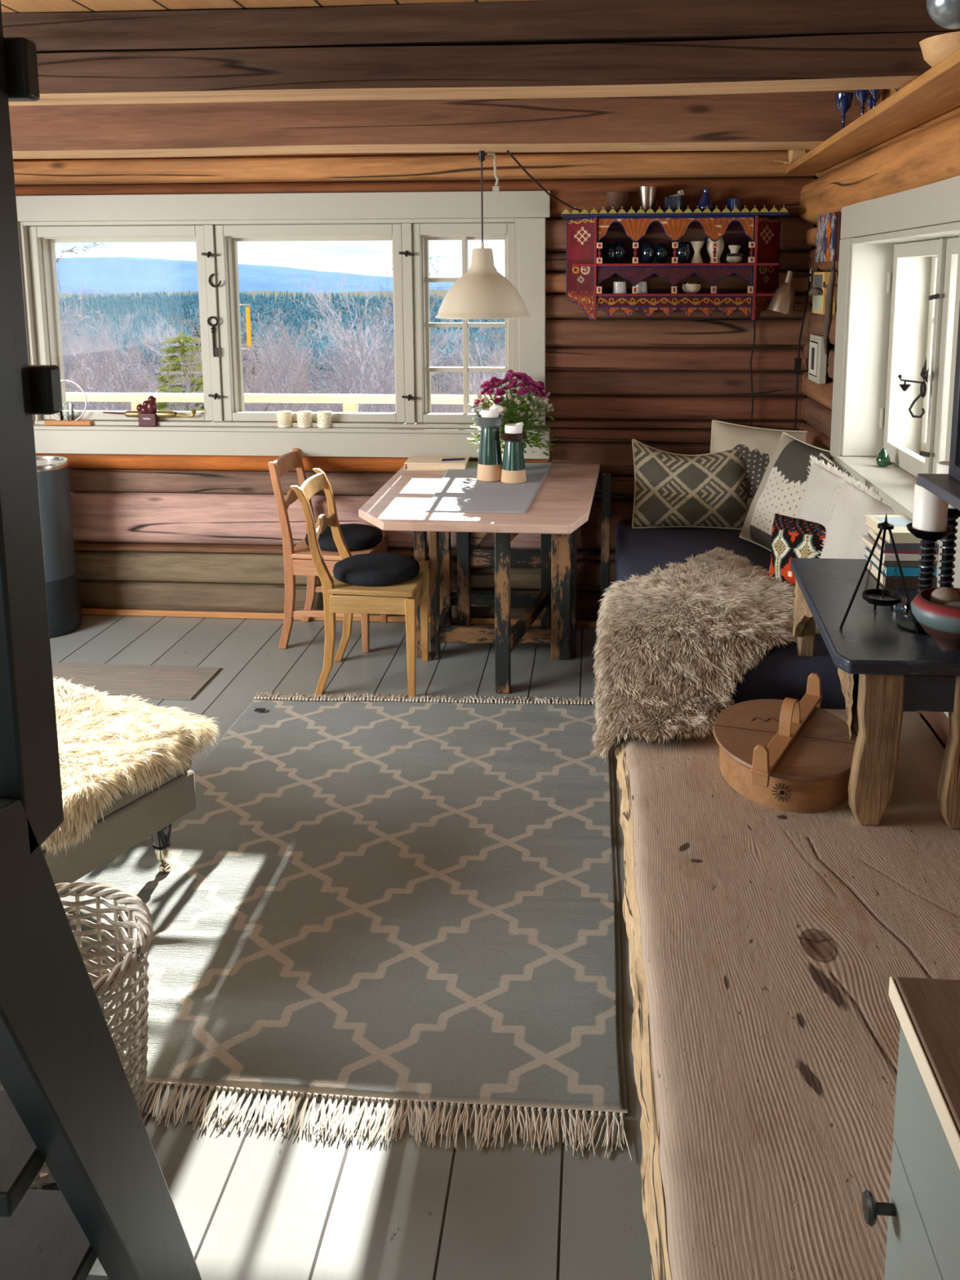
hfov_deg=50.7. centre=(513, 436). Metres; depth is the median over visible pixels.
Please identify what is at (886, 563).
book
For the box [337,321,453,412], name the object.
bare tree
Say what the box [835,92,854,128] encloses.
glass
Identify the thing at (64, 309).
bare tree
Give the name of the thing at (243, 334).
bare tree
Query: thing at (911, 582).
book
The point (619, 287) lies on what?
cup
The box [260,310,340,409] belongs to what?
bare tree
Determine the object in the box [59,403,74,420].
glass cup
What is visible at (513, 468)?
candle holder
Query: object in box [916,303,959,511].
upper cabinet
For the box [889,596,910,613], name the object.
glass dish
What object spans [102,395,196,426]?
figurine
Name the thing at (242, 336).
bare tree
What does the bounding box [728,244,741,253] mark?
cup
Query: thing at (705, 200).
bottle
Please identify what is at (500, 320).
bare tree
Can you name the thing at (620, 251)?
glass vase
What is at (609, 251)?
glass vase
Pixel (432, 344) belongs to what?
bare tree
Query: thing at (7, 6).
ceiling
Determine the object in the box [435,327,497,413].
bare tree
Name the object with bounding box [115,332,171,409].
bare tree
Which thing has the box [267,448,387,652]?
dining chair
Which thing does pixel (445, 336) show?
bare tree
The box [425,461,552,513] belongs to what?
table runner
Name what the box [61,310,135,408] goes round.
bare tree
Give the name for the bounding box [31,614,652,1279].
floor
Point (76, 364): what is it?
bare tree
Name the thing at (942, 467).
pillar candle
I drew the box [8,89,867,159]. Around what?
beam
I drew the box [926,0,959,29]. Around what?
ceiling spotlight
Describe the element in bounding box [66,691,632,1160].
patterned rug
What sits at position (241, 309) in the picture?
bare tree
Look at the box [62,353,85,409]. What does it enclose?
bare tree
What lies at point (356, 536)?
seat pad
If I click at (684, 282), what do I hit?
lid
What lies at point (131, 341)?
bare tree
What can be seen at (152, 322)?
bare tree
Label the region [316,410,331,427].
cup
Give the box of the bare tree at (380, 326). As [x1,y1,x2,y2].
[338,326,437,412]
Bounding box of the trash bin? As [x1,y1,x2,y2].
[35,456,82,638]
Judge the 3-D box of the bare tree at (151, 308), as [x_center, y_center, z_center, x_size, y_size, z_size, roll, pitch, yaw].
[-19.466,-1.914,51.390,3.788,9.291,5.264,4,10,24]
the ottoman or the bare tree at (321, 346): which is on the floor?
the ottoman
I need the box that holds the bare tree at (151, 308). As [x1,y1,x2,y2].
[68,308,159,410]
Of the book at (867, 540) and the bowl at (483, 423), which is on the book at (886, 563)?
the book at (867, 540)
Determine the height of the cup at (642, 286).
0.050 m
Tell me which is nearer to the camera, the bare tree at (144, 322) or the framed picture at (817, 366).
the framed picture at (817, 366)
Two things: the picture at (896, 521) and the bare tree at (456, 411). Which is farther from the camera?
the bare tree at (456, 411)
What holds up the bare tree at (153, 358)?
on the ground
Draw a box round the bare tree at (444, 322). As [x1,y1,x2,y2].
[430,321,471,413]
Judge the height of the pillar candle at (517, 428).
0.062 m
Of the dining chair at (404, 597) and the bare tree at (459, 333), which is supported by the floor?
the dining chair at (404, 597)
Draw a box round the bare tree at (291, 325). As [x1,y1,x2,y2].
[256,324,329,410]
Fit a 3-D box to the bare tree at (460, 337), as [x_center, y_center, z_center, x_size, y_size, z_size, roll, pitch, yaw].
[-1.972,-1.156,51.253,5.730,7.967,4.484,7,11,38]
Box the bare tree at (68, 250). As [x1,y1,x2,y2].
[54,242,135,410]
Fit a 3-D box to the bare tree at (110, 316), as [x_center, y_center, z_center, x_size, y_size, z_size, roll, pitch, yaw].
[-20.412,-1.592,49.203,3.901,8.666,5.542,3,9,18]
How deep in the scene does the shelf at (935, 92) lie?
2.79 m
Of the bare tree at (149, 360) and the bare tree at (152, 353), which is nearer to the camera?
the bare tree at (149, 360)
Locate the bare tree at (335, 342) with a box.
[311,342,368,412]
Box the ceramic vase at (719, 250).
[706,236,724,262]
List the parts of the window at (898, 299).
casing, sill, frame, sash, sash, sash, casing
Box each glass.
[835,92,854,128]
[854,89,871,115]
[866,92,880,110]
[867,88,882,107]
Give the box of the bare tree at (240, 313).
[240,312,282,377]
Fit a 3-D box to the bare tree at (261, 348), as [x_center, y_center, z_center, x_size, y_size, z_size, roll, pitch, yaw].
[-8.732,-0.286,36.376,2.288,6.272,2.571,2,9,16]
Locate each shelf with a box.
[561,204,788,319]
[785,48,959,174]
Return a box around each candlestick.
[897,522,952,635]
[937,508,959,587]
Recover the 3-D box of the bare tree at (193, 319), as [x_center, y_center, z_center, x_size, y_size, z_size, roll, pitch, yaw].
[-8.300,-0.083,25.961,3.352,5.915,2.412,3,9,18]
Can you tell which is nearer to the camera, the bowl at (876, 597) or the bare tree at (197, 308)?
the bowl at (876, 597)
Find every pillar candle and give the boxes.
[480,404,503,417]
[504,422,523,433]
[911,483,948,532]
[936,461,955,508]
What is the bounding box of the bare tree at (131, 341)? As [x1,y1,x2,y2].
[65,311,155,410]
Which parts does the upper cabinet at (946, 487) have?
board, frame, pane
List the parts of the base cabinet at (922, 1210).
knob, drawer, drawer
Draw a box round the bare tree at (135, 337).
[115,337,150,404]
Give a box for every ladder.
[0,0,202,1279]
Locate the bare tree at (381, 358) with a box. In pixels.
[333,338,394,412]
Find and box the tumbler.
[727,198,742,212]
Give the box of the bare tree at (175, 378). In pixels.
[157,311,203,410]
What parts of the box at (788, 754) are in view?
clamp post, lid, bent handle, clamp post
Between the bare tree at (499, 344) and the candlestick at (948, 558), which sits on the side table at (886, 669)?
the candlestick at (948, 558)
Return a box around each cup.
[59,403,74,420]
[276,410,292,427]
[297,410,311,427]
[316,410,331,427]
[612,281,626,293]
[633,281,647,293]
[664,196,684,213]
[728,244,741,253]
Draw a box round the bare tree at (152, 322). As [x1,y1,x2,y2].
[151,321,199,373]
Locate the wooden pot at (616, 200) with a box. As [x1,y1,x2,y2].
[605,191,629,213]
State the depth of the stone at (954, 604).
2.20 m
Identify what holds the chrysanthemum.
on the table runner
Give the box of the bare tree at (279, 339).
[273,338,324,409]
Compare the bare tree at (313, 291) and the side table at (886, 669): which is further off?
the bare tree at (313, 291)
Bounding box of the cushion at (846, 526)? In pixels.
[817,472,895,559]
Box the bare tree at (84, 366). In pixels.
[62,321,161,409]
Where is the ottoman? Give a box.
[40,754,195,884]
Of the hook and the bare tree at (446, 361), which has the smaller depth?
the hook
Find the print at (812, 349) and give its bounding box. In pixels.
[810,346,814,369]
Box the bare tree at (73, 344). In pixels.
[66,343,123,409]
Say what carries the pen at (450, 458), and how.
on the notebook at (413, 463)
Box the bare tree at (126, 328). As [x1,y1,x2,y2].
[100,328,153,410]
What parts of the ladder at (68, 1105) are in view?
cross rail, post, cross rail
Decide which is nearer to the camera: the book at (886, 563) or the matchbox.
the book at (886, 563)
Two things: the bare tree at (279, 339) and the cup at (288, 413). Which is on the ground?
the bare tree at (279, 339)
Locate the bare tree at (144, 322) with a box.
[101,321,147,410]
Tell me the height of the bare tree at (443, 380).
5.511 m
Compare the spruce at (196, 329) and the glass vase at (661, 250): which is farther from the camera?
the spruce at (196, 329)
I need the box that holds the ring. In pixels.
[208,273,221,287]
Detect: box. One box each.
[713,672,856,813]
[808,271,836,314]
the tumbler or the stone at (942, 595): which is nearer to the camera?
the stone at (942, 595)
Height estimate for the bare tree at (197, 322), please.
5.183 m
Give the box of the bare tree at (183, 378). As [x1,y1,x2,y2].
[151,351,204,411]
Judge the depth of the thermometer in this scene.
4.93 m
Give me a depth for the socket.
4.22 m
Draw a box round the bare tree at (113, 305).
[62,305,146,402]
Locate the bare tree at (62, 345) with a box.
[62,345,105,409]
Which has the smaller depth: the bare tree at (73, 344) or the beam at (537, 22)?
the beam at (537, 22)
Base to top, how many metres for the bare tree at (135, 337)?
8.716 m
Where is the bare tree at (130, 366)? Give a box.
[66,338,155,410]
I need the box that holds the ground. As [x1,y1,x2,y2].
[57,289,502,413]
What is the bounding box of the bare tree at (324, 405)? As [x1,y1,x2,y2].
[300,325,364,412]
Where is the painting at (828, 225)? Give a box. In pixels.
[815,211,841,262]
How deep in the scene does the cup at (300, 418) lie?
4.70 m
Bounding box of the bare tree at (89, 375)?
[62,328,134,410]
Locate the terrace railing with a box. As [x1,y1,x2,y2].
[65,391,505,412]
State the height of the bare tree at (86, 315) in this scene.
9.702 m
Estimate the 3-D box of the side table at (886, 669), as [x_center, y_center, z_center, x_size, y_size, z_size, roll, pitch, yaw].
[0.910,0.609,2.583,0.357,0.390,0.815,1,9,5]
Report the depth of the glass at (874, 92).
3.09 m
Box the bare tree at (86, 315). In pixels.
[62,315,136,391]
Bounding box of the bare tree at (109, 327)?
[65,319,164,410]
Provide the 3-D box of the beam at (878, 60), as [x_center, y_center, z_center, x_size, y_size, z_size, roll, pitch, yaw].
[-0.999,-0.919,2.596,4.275,0.105,0.181,1,9,5]
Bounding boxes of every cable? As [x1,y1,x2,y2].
[506,150,589,213]
[750,320,755,426]
[794,281,810,430]
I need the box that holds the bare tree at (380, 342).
[336,342,395,411]
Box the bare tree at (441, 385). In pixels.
[430,309,470,412]
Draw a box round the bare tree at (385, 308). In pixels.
[305,253,477,413]
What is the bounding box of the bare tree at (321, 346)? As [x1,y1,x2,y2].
[308,346,377,409]
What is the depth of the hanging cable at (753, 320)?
4.51 m
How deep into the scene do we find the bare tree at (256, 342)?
33.77 m
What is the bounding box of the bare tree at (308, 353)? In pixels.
[244,306,326,411]
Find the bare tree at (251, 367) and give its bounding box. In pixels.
[244,317,284,410]
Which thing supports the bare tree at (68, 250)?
on the ground
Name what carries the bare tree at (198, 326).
on the ground
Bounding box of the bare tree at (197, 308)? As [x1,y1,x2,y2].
[125,307,257,409]
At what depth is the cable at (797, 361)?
4.42 m
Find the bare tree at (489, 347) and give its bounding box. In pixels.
[431,346,505,413]
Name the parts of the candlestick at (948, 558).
stem, dish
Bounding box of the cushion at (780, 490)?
[738,431,832,551]
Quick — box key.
[207,316,218,356]
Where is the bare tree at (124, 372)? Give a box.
[70,329,163,410]
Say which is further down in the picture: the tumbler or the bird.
the bird
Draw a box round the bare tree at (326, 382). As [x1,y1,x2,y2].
[243,325,337,411]
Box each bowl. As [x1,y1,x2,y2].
[475,414,503,428]
[500,431,526,442]
[682,284,701,293]
[726,256,742,262]
[862,588,902,606]
[911,586,959,651]
[919,31,959,66]
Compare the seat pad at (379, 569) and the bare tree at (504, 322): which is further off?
the bare tree at (504, 322)
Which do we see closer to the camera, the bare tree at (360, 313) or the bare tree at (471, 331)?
the bare tree at (360, 313)
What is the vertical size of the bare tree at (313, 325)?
6.637 m
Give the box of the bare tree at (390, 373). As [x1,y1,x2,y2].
[318,341,434,412]
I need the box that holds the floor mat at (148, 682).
[52,662,221,699]
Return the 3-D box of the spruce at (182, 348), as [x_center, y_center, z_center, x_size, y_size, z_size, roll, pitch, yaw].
[-4.975,0.610,15.706,2.692,4.522,2.551,-6,11,-32]
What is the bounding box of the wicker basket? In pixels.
[0,881,153,1189]
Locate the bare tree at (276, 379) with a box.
[244,308,339,411]
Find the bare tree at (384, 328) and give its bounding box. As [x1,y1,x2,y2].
[314,328,395,412]
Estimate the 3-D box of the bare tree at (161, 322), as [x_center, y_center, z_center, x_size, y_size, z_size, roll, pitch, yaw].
[-5.602,0.381,17.480,1.872,5.132,2.104,-3,9,-18]
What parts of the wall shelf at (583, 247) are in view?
post, panel, post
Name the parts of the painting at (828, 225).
box frame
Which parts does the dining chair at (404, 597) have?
leg, rail, leg, seat, leg, leg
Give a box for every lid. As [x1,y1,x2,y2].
[683,281,700,284]
[788,150,805,162]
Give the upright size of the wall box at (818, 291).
0.165 m
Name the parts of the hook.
candle arm, plate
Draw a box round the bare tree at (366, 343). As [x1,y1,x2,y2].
[307,258,432,412]
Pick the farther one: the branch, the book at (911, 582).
the branch
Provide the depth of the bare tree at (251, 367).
25.26 m
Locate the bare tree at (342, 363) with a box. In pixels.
[323,315,394,412]
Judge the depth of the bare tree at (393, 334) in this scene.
54.19 m
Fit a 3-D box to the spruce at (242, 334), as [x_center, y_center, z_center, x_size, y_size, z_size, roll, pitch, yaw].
[-10.151,-0.677,39.302,3.852,6.720,3.842,3,9,20]
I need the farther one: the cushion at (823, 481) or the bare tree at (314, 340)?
the bare tree at (314, 340)
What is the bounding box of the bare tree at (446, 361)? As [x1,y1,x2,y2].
[382,327,470,413]
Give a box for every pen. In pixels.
[441,458,465,461]
[442,457,465,459]
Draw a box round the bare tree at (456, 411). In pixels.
[380,309,481,413]
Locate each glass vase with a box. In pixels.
[604,244,614,263]
[613,241,626,263]
[640,242,655,263]
[655,243,668,263]
[675,241,691,262]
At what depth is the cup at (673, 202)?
4.33 m
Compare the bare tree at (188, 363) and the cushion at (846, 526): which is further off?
the bare tree at (188, 363)
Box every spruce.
[156,330,204,411]
[189,324,201,372]
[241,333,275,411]
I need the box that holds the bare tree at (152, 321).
[118,320,168,407]
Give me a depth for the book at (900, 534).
2.72 m
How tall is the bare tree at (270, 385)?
5.159 m
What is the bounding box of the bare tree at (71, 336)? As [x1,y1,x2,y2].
[62,336,127,410]
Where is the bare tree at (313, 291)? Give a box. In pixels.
[281,266,394,409]
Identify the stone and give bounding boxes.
[929,586,959,604]
[943,601,959,608]
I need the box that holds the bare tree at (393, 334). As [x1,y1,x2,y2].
[382,333,444,404]
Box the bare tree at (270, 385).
[245,331,342,411]
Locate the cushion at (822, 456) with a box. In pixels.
[818,453,852,477]
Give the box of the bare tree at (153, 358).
[115,343,202,392]
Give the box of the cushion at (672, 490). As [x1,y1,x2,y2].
[631,439,749,529]
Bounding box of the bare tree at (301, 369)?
[280,323,340,411]
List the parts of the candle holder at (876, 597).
leg, chain, leg, chain, chain, leg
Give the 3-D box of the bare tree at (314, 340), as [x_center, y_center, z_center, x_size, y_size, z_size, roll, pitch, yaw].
[-5.968,-0.072,30.341,3.307,5.875,4.225,-4,10,-24]
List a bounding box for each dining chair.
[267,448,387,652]
[289,468,429,697]
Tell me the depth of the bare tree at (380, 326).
23.81 m
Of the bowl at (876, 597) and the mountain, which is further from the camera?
the mountain
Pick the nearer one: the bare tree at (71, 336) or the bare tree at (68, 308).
the bare tree at (71, 336)
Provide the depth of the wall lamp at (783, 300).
4.21 m
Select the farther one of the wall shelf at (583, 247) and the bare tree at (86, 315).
the bare tree at (86, 315)
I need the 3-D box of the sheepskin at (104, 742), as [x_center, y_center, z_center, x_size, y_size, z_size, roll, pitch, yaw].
[-1.474,0.848,2.681,1.136,0.159,0.952,4,10,27]
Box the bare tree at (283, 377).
[241,307,337,412]
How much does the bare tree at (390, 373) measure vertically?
4.729 m
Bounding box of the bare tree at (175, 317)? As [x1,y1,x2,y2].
[134,317,189,391]
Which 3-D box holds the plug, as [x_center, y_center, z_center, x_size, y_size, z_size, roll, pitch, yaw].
[-0.075,-0.991,3.798,0.044,0.150,0.018,1,9,5]
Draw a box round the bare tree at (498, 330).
[477,329,504,392]
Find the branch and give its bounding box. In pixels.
[822,259,835,354]
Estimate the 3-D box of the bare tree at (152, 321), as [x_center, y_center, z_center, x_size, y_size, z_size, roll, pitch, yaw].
[-21.625,-2.514,64.324,7.084,9.850,5.544,-2,9,-14]
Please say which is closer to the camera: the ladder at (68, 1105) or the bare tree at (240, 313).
the ladder at (68, 1105)
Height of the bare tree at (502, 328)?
7.665 m
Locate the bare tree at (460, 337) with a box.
[431,337,487,405]
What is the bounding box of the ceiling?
[0,0,535,13]
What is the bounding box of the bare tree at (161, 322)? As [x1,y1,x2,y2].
[125,308,202,392]
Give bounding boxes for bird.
[875,448,894,466]
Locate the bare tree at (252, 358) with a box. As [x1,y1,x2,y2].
[242,323,355,412]
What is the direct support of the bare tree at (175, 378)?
on the ground
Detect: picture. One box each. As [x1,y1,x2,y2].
[808,333,827,383]
[875,516,912,525]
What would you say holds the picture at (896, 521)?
on the book at (900, 534)
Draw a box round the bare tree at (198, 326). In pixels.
[137,326,200,385]
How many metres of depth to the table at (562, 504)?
4.29 m
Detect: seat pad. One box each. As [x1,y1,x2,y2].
[305,523,382,551]
[333,552,420,586]
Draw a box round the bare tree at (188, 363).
[179,307,204,411]
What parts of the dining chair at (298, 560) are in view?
leg, rail, leg, seat, leg, leg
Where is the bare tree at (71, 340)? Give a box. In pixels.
[63,339,99,407]
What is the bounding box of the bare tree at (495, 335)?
[453,329,505,411]
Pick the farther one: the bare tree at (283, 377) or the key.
the bare tree at (283, 377)
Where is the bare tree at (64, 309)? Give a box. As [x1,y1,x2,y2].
[60,309,128,409]
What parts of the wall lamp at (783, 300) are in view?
lamp shade, arm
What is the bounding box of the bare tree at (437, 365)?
[371,334,449,412]
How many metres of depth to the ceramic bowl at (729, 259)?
4.34 m
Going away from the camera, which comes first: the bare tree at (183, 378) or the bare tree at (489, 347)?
the bare tree at (183, 378)
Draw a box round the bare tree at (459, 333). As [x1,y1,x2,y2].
[431,333,493,412]
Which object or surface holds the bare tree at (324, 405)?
on the ground
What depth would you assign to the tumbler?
4.32 m
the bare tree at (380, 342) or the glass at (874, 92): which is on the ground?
the bare tree at (380, 342)
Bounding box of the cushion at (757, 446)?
[710,419,807,507]
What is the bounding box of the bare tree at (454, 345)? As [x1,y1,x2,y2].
[453,345,505,412]
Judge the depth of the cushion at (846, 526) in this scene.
3.13 m
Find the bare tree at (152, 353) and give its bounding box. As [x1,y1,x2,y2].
[112,315,180,392]
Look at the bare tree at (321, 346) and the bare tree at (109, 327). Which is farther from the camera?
the bare tree at (321, 346)
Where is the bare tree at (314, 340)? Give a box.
[292,339,378,412]
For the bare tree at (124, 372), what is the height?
4.688 m
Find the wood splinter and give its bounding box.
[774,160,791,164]
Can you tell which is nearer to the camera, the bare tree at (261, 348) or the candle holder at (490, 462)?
the candle holder at (490, 462)
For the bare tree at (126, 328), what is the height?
8.776 m
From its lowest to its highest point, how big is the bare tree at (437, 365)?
5.589 m
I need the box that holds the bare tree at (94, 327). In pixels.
[62,327,107,410]
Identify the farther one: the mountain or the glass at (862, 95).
the mountain
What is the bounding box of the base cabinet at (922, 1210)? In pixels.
[862,976,959,1279]
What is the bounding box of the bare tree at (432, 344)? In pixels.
[431,343,471,413]
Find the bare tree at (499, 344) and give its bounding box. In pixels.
[471,343,505,409]
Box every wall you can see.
[13,150,817,620]
[798,88,959,749]
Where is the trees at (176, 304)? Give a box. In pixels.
[58,288,505,389]
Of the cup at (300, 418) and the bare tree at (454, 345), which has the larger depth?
the bare tree at (454, 345)
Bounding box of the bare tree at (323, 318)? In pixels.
[306,318,375,410]
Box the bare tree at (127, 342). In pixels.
[90,342,139,410]
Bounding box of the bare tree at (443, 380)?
[364,341,478,413]
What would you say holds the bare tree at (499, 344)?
on the ground
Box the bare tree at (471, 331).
[431,331,500,413]
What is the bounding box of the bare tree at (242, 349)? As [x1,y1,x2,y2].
[241,349,278,410]
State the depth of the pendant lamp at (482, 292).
3.74 m
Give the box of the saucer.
[725,253,743,256]
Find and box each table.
[358,462,610,693]
[790,557,959,829]
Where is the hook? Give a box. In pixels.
[897,358,928,417]
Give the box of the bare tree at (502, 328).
[484,328,505,375]
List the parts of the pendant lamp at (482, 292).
cord, lamp shade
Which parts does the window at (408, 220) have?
casing, sash, sash, sill, sash, sash, sash, sash, casing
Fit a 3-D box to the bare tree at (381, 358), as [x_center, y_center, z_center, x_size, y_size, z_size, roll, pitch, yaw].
[-4.663,-0.553,40.780,3.830,6.804,4.893,-6,11,-34]
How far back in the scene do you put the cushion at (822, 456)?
3.71 m
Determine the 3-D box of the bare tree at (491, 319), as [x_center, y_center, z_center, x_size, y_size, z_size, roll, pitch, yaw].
[-1.020,-1.928,52.671,3.921,9.617,5.449,-1,9,-7]
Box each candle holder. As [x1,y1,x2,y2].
[475,414,503,481]
[500,431,526,484]
[839,513,919,634]
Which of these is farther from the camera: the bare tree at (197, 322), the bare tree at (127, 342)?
the bare tree at (127, 342)
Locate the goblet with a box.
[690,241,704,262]
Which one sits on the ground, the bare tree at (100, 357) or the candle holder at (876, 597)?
the bare tree at (100, 357)
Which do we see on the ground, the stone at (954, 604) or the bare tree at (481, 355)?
the bare tree at (481, 355)
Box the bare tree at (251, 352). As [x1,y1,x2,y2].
[242,351,310,411]
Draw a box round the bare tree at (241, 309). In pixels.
[240,309,297,409]
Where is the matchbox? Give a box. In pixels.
[669,189,684,196]
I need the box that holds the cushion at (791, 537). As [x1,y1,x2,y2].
[768,513,826,584]
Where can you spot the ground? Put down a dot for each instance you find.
(443, 292)
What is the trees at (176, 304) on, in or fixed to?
on the ground
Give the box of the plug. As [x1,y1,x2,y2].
[487,151,499,193]
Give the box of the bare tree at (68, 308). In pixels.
[68,308,142,410]
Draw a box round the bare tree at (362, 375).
[281,324,432,412]
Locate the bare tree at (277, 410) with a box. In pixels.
[240,317,321,411]
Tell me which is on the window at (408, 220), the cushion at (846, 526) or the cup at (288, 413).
the cup at (288, 413)
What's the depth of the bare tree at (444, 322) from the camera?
32.90 m
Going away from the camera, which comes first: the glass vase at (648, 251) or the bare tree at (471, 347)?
the glass vase at (648, 251)
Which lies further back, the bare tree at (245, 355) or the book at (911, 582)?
the bare tree at (245, 355)
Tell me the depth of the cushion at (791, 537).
3.52 m
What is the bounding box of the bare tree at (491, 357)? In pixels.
[484,346,505,386]
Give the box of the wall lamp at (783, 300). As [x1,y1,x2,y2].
[768,267,817,315]
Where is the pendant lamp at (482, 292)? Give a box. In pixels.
[435,151,530,319]
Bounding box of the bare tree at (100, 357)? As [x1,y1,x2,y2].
[59,307,159,410]
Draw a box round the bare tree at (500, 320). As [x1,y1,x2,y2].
[449,320,505,393]
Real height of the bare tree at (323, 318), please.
9.031 m
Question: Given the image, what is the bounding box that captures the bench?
[614,706,959,1279]
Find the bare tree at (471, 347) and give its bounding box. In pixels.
[431,319,497,413]
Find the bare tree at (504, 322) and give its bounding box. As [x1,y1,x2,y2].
[457,321,505,390]
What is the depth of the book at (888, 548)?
2.64 m
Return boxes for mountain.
[55,257,454,293]
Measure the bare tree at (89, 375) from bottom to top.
6.418 m
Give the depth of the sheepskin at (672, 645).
2.97 m
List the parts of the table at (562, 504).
leg, leg, leg, leg, leg, leg, leg, leg, leg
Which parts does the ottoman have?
leg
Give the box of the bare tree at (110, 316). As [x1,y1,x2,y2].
[65,315,141,408]
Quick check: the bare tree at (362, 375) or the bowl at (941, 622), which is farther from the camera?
the bare tree at (362, 375)
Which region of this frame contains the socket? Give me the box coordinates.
[783,271,794,284]
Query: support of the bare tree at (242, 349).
on the ground
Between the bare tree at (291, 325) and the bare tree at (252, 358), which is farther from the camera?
the bare tree at (291, 325)
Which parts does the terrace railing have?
post, rail, post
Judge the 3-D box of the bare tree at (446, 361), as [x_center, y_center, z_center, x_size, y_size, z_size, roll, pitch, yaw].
[-1.630,0.604,16.343,3.409,4.740,2.668,-9,12,-44]
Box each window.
[15,190,550,459]
[830,175,959,717]
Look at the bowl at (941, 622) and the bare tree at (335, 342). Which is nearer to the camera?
the bowl at (941, 622)
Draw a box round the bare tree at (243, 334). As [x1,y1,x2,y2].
[243,333,305,409]
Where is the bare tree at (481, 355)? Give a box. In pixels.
[377,333,501,413]
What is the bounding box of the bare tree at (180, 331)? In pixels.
[164,330,201,392]
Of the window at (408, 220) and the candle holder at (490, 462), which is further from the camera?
the window at (408, 220)
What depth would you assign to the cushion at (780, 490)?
4.01 m
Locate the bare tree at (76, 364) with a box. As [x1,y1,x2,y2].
[60,320,114,410]
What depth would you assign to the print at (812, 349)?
4.15 m
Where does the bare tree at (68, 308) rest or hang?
on the ground
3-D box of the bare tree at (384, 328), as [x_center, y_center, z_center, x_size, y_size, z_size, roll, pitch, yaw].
[-4.543,-0.213,30.749,2.843,6.316,4.040,5,10,28]
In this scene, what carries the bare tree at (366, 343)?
on the ground
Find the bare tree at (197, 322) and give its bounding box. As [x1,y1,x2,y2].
[195,322,296,411]
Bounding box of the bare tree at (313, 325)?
[262,286,340,412]
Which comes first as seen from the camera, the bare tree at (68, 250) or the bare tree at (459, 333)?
the bare tree at (68, 250)
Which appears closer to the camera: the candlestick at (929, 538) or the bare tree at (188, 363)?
the candlestick at (929, 538)
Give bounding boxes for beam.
[1,0,959,53]
[8,31,952,106]
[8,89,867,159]
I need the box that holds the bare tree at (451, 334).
[392,319,462,377]
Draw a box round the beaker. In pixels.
[637,186,657,213]
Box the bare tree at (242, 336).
[241,336,269,411]
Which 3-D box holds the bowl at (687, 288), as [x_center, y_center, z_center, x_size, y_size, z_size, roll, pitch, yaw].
[0.770,-0.640,4.371,0.080,0.040,0.080,1,9,5]
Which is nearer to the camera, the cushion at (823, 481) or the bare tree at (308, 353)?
the cushion at (823, 481)
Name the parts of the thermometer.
scale plate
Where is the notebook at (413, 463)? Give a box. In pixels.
[404,456,470,470]
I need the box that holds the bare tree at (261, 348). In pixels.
[244,347,286,408]
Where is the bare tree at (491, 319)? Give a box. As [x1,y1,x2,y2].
[461,319,505,379]
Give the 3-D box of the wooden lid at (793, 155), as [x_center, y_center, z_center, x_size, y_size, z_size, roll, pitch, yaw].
[1.153,-1.164,4.120,0.052,0.090,0.090,1,9,5]
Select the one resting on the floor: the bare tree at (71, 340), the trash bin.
the trash bin
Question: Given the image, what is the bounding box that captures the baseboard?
[80,608,599,626]
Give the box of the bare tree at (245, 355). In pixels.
[240,313,270,391]
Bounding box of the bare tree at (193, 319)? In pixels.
[115,319,195,404]
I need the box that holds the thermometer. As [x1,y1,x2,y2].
[240,304,251,349]
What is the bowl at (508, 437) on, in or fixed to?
on the candle holder at (513, 468)
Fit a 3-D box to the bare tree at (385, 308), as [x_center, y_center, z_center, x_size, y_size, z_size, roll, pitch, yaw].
[-1.953,0.033,16.744,3.926,6.138,2.763,7,12,40]
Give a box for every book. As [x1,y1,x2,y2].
[860,535,938,560]
[864,515,937,543]
[864,547,937,577]
[865,546,937,567]
[865,556,937,589]
[866,528,938,554]
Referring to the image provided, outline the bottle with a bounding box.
[697,188,714,212]
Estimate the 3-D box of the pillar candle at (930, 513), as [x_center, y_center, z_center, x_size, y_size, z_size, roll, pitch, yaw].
[0.960,0.165,2.329,0.074,0.115,0.074,1,9,5]
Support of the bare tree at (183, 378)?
on the ground
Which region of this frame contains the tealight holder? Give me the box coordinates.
[44,379,94,426]
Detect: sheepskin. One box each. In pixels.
[41,676,221,856]
[591,546,820,759]
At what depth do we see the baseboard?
4.88 m
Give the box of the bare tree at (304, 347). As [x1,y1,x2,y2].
[253,322,332,410]
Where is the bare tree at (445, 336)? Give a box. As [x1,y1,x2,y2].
[435,319,505,413]
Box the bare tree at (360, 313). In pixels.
[355,312,449,411]
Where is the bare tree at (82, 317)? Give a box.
[79,317,137,406]
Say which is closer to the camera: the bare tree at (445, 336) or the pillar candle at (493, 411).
the pillar candle at (493, 411)
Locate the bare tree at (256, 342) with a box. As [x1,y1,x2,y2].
[195,342,258,408]
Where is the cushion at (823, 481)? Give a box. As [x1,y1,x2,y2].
[798,454,867,539]
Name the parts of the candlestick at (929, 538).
stem, dish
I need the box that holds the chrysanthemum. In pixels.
[466,369,558,462]

